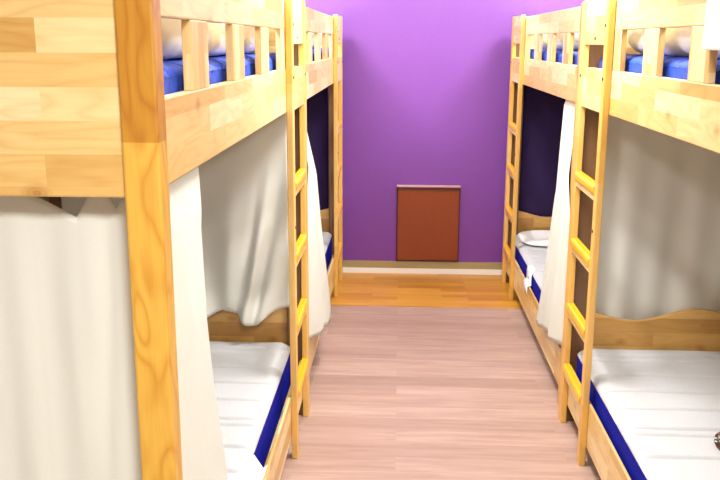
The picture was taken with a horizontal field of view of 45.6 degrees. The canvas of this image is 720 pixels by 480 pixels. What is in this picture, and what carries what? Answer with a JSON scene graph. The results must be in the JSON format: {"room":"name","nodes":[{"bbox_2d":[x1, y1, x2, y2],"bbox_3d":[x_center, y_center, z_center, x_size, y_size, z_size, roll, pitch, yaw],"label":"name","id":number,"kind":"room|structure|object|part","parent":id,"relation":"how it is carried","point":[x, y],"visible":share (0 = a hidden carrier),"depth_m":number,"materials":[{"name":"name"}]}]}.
{"room":"dormitory","nodes":[
{"label":"dormitory","id":0,"kind":"room"},
{"bbox_2d":[280,272,600,479],"bbox_3d":[0.246,1.037,2.391,3.305,0.100,7.008,1,13,3],"label":"floor","id":1,"kind":"structure","parent":0,"point":[397,393],"depth_m":3.77,"materials":[{"name":"pink wood"}]},
{"bbox_2d":[0,0,309,479],"bbox_3d":[-0.759,0.122,2.448,1.024,1.650,1.975,1,13,3],"label":"bunk bed","id":2,"kind":"object","parent":1,"relation":"on","point":[85,110],"visible":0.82,"depth_m":1.40,"materials":[{"name":"brown wood"}]},
{"bbox_3d":[-1.196,-0.102,3.406,0.060,1.650,0.050,1,13,3],"label":"corner post","id":3,"kind":"part","parent":2,"relation":"part of","materials":[{"name":"brown wood"}]},
{"bbox_2d":[0,167,227,479],"bbox_3d":[-0.756,0.293,1.719,0.961,0.906,0.340,1,13,3],"label":"curtain","id":4,"kind":"object","parent":2,"relation":"hanging from","point":[69,404],"visible":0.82,"depth_m":1.53,"materials":[{"name":"white fabric"}]},
{"bbox_3d":[-0.347,0.345,1.490,0.060,1.650,0.050,1,13,3],"label":"corner post","id":5,"kind":"part","parent":2,"relation":"part of","materials":[{"name":"brown wood"}]},
{"bbox_2d":[61,113,288,325],"bbox_3d":[-0.718,-0.090,3.302,0.885,0.867,0.074,1,13,4],"label":"curtain","id":6,"kind":"object","parent":2,"relation":"hanging from","point":[244,187],"visible":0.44,"depth_m":3.31,"materials":[{"name":"white fabric"}]},
{"bbox_2d":[163,52,275,94],"bbox_3d":[-0.761,-0.422,2.336,0.916,0.162,1.833,1,13,3],"label":"mattress","id":7,"kind":"object","parent":2,"relation":"on","point":[172,67],"visible":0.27,"depth_m":1.91,"materials":[{"name":"blue fabric"}]},
{"bbox_2d":[161,18,269,58],"bbox_3d":[-0.772,-0.592,2.296,0.914,0.184,1.743,1,13,3],"label":"duvet","id":8,"kind":"object","parent":7,"relation":"on","point":[170,28],"visible":0.09,"depth_m":1.95,"materials":[{"name":"white fabric"}]},
{"bbox_3d":[-0.284,-0.612,2.254,0.022,0.097,1.875,1,13,3],"label":"guard rail","id":9,"kind":"part","parent":2,"relation":"part of","materials":[{"name":"brown wood"}]},
{"bbox_3d":[-0.286,-0.371,2.311,0.025,0.143,1.875,1,13,3],"label":"rail","id":10,"kind":"part","parent":2,"relation":"part of","materials":[{"name":"brown wood"}]},
{"bbox_3d":[-0.730,0.439,3.509,0.876,0.401,0.020,1,13,3],"label":"headboard","id":11,"kind":"part","parent":2,"relation":"part of","materials":[{"name":"brown wood"}]},
{"bbox_2d":[209,341,290,479],"bbox_3d":[-0.752,0.680,2.591,0.942,0.162,1.833,1,13,3],"label":"mattress","id":12,"kind":"object","parent":2,"relation":"on","point":[252,380],"visible":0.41,"depth_m":2.94,"materials":[{"name":"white fabric"}]},
{"bbox_3d":[-0.282,0.777,2.577,0.010,0.166,1.875,1,13,3],"label":"rail","id":13,"kind":"part","parent":2,"relation":"part of","materials":[{"name":"brown wood"}]},
{"bbox_3d":[-0.261,-0.089,3.364,0.060,1.650,0.050,1,13,3],"label":"corner post","id":14,"kind":"part","parent":2,"relation":"part of","materials":[{"name":"beige wood"}]},
{"bbox_2d":[306,7,342,373],"bbox_3d":[-0.663,-0.341,4.442,1.024,1.650,1.975,1,13,3],"label":"bunk bed","id":15,"kind":"object","parent":1,"relation":"on","point":[325,72],"visible":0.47,"depth_m":4.95,"materials":[{"name":"brown wood"}]},
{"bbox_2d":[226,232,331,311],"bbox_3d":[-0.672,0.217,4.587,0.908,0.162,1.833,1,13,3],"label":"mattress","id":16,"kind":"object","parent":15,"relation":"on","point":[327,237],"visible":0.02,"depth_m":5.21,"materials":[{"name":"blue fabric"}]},
{"bbox_2d":[307,87,327,209],"bbox_3d":[-0.630,-0.572,5.414,0.860,0.940,0.024,1,13,3],"label":"curtain","id":17,"kind":"object","parent":15,"relation":"attached to","point":[317,105],"visible":0.06,"depth_m":5.38,"materials":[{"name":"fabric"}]},
{"bbox_2d":[307,133,330,338],"bbox_3d":[-0.198,-0.085,3.752,0.106,1.087,0.680,1,13,3],"label":"curtain","id":18,"kind":"object","parent":15,"relation":"hanging from","point":[319,295],"visible":0.71,"depth_m":3.59,"materials":[{"name":"white fabric"}]},
{"bbox_3d":[-0.188,-1.075,4.249,0.022,0.097,1.875,1,13,3],"label":"guard rail","id":19,"kind":"part","parent":15,"relation":"part of","materials":[{"name":"brown wood"}]},
{"bbox_3d":[-0.189,-0.834,4.305,0.025,0.143,1.875,1,13,3],"label":"rail","id":20,"kind":"part","parent":15,"relation":"part of","materials":[{"name":"brown wood"}]},
{"bbox_2d":[312,48,328,60],"bbox_3d":[-0.664,-0.885,4.331,0.916,0.162,1.833,1,13,3],"label":"mattress","id":21,"kind":"object","parent":15,"relation":"on","point":[312,48],"visible":0.03,"depth_m":4.31,"materials":[{"name":"blue fabric"}]},
{"bbox_2d":[312,33,321,47],"bbox_3d":[-0.673,-1.053,4.290,0.918,0.181,1.744,1,13,3],"label":"duvet","id":22,"kind":"object","parent":21,"relation":"on","point":[312,33],"visible":0.02,"depth_m":4.21,"materials":[{"name":"white fabric"}]},
{"bbox_3d":[-0.186,0.314,4.572,0.010,0.166,1.875,1,13,3],"label":"rail","id":23,"kind":"part","parent":15,"relation":"part of","materials":[{"name":"brown wood"}]},
{"bbox_3d":[-0.634,-0.024,5.504,0.876,0.401,0.020,1,13,3],"label":"headboard","id":24,"kind":"part","parent":15,"relation":"part of","materials":[{"name":"brown wood"}]},
{"bbox_3d":[-0.164,-0.552,5.359,0.060,1.650,0.050,1,13,3],"label":"corner post","id":25,"kind":"part","parent":15,"relation":"part of","materials":[{"name":"beige wood"}]},
{"bbox_2d":[501,3,582,403],"bbox_3d":[1.373,-0.312,4.351,1.024,1.650,1.975,1,13,3],"label":"bunk bed","id":26,"kind":"object","parent":1,"relation":"on","point":[550,76],"visible":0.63,"depth_m":4.68,"materials":[{"name":"brown wood"}]},
{"bbox_3d":[0.965,-0.536,5.308,0.060,1.650,0.050,1,13,3],"label":"corner post","id":27,"kind":"part","parent":26,"relation":"part of","materials":[{"name":"beige wood"}]},
{"bbox_2d":[515,234,547,302],"bbox_3d":[1.356,0.246,4.495,0.956,0.162,1.833,1,13,3],"label":"mattress","id":28,"kind":"object","parent":26,"relation":"on","point":[531,259],"visible":0.15,"depth_m":4.74,"materials":[{"name":"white fabric"}]},
{"bbox_2d":[518,230,549,246],"bbox_3d":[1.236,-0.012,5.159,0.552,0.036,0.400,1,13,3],"label":"pillow","id":29,"kind":"object","parent":28,"relation":"on","point":[533,237],"visible":0.35,"depth_m":5.12,"materials":[{"name":"white fabric"}]},
{"bbox_3d":[0.892,0.330,4.523,0.010,0.166,1.875,1,13,3],"label":"rail","id":30,"kind":"part","parent":26,"relation":"part of","materials":[{"name":"brown wood"}]},
{"bbox_3d":[1.431,0.005,5.411,0.876,0.401,0.020,1,13,3],"label":"headboard","id":31,"kind":"part","parent":26,"relation":"part of","materials":[{"name":"brown wood"}]},
{"bbox_2d":[518,85,571,216],"bbox_3d":[1.434,-0.542,5.318,0.860,0.940,0.030,1,13,3],"label":"curtain","id":32,"kind":"object","parent":26,"relation":"attached to","point":[542,111],"visible":0.22,"depth_m":5.33,"materials":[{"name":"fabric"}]},
{"bbox_3d":[0.903,-0.818,4.256,0.025,0.143,1.875,1,13,3],"label":"rail","id":33,"kind":"part","parent":26,"relation":"part of","materials":[{"name":"brown wood"}]},
{"bbox_3d":[0.904,-1.060,4.200,0.022,0.097,1.875,1,13,3],"label":"guard rail","id":34,"kind":"part","parent":26,"relation":"part of","materials":[{"name":"brown wood"}]},
{"bbox_2d":[530,49,577,64],"bbox_3d":[1.380,-0.857,4.239,0.916,0.162,1.833,1,13,3],"label":"mattress","id":35,"kind":"object","parent":26,"relation":"on","point":[559,53],"visible":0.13,"depth_m":3.96,"materials":[{"name":"blue fabric"}]},
{"bbox_2d":[534,32,578,49],"bbox_3d":[1.395,-1.064,4.363,0.936,0.184,1.422,1,13,3],"label":"duvet","id":36,"kind":"object","parent":35,"relation":"on","point":[559,45],"visible":0.07,"depth_m":4.05,"materials":[{"name":"white fabric"}]},
{"bbox_2d":[536,100,574,345],"bbox_3d":[0.850,-0.068,3.659,0.081,1.073,0.590,1,13,3],"label":"curtain","id":37,"kind":"object","parent":26,"relation":"hanging from","point":[550,315],"visible":0.92,"depth_m":3.57,"materials":[{"name":"white fabric"}]},
{"bbox_3d":[0.871,-0.102,3.435,0.060,1.650,0.050,1,13,3],"label":"corner post","id":38,"kind":"part","parent":26,"relation":"part of","materials":[{"name":"brown wood"}]},
{"bbox_2d":[558,0,719,479],"bbox_3d":[1.277,0.150,2.356,1.024,1.650,1.975,1,13,3],"label":"bunk bed","id":39,"kind":"object","parent":1,"relation":"on","point":[688,110],"visible":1,"depth_m":2.94,"materials":[{"name":"brown wood"}]},
{"bbox_3d":[0.869,-0.073,3.313,0.060,1.650,0.050,1,13,3],"label":"corner post","id":40,"kind":"part","parent":39,"relation":"part of","materials":[{"name":"beige wood"}]},
{"bbox_3d":[0.795,0.792,2.528,0.010,0.166,1.875,1,13,3],"label":"rail","id":41,"kind":"part","parent":39,"relation":"part of","materials":[{"name":"brown wood"}]},
{"bbox_2d":[576,349,719,479],"bbox_3d":[1.274,0.709,2.500,0.928,0.162,1.833,1,13,3],"label":"mattress","id":42,"kind":"object","parent":39,"relation":"on","point":[659,410],"visible":0.91,"depth_m":2.84,"materials":[{"name":"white fabric"}]},
{"bbox_2d":[714,432,719,450],"bbox_3d":[1.065,0.594,2.485,0.021,0.060,0.072,-11,17,-40],"label":"strap","id":43,"kind":"object","parent":42,"relation":"on","point":[716,436],"visible":1,"depth_m":2.50,"materials":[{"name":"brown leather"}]},
{"bbox_3d":[0.807,-0.355,2.261,0.025,0.143,1.875,1,13,3],"label":"rail","id":44,"kind":"part","parent":39,"relation":"part of","materials":[{"name":"brown wood"}]},
{"bbox_3d":[1.335,0.468,3.416,0.876,0.401,0.020,1,13,3],"label":"headboard","id":45,"kind":"part","parent":39,"relation":"part of","materials":[{"name":"brown wood"}]},
{"bbox_2d":[595,115,719,319],"bbox_3d":[1.340,-0.086,3.343,0.866,0.935,0.042,1,13,3],"label":"curtain","id":46,"kind":"object","parent":39,"relation":"hanging from","point":[659,252],"visible":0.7,"depth_m":3.36,"materials":[{"name":"white fabric"}]},
{"bbox_2d":[599,54,719,83],"bbox_3d":[1.284,-0.394,2.244,0.916,0.162,1.833,1,13,3],"label":"mattress","id":47,"kind":"object","parent":39,"relation":"on","point":[676,67],"visible":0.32,"depth_m":2.31,"materials":[{"name":"blue fabric"}]},
{"bbox_2d":[628,27,719,57],"bbox_3d":[1.292,-0.562,2.203,0.916,0.183,1.741,1,13,3],"label":"duvet","id":48,"kind":"object","parent":47,"relation":"on","point":[677,40],"visible":0.28,"depth_m":2.35,"materials":[{"name":"white fabric"}]},
{"bbox_3d":[0.807,-0.597,2.205,0.022,0.097,1.875,1,13,3],"label":"guard rail","id":49,"kind":"part","parent":39,"relation":"part of","materials":[{"name":"brown wood"}]},
{"bbox_2d":[702,0,719,49],"bbox_3d":[0.779,-0.460,1.705,0.051,0.164,0.413,1,13,3],"label":"towel","id":50,"kind":"object","parent":39,"relation":"hanging from","point":[711,39],"visible":1,"depth_m":1.86,"materials":[{"name":"white fabric"}]},
{"bbox_2d":[304,0,586,262],"bbox_3d":[0.412,-0.873,5.489,3.305,2.220,0.100,1,13,3],"label":"wall","id":51,"kind":"structure","parent":0,"point":[425,83],"depth_m":5.45,"materials":[{"name":"purple paint"}]},
{"bbox_2d":[343,260,501,274],"bbox_3d":[0.406,0.182,5.675,3.105,0.080,0.016,1,13,3],"label":"baseboard","id":52,"kind":"structure","parent":51,"relation":"attached to","point":[349,266],"depth_m":5.67,"materials":[{"name":"beige wood"}]},
{"bbox_2d":[396,185,460,260],"bbox_3d":[0.444,-0.107,5.597,0.412,0.504,0.032,1,13,3],"label":"access panel","id":53,"kind":"object","parent":51,"relation":"attached to","point":[427,226],"visible":1,"depth_m":5.59,"materials":[{"name":"brown wood"}]},
{"bbox_3d":[0.444,-0.334,5.540,0.410,0.016,0.018,1,13,3],"label":"rail","id":54,"kind":"part","parent":53,"relation":"part of","materials":[{"name":"silver metal"}]}
]}

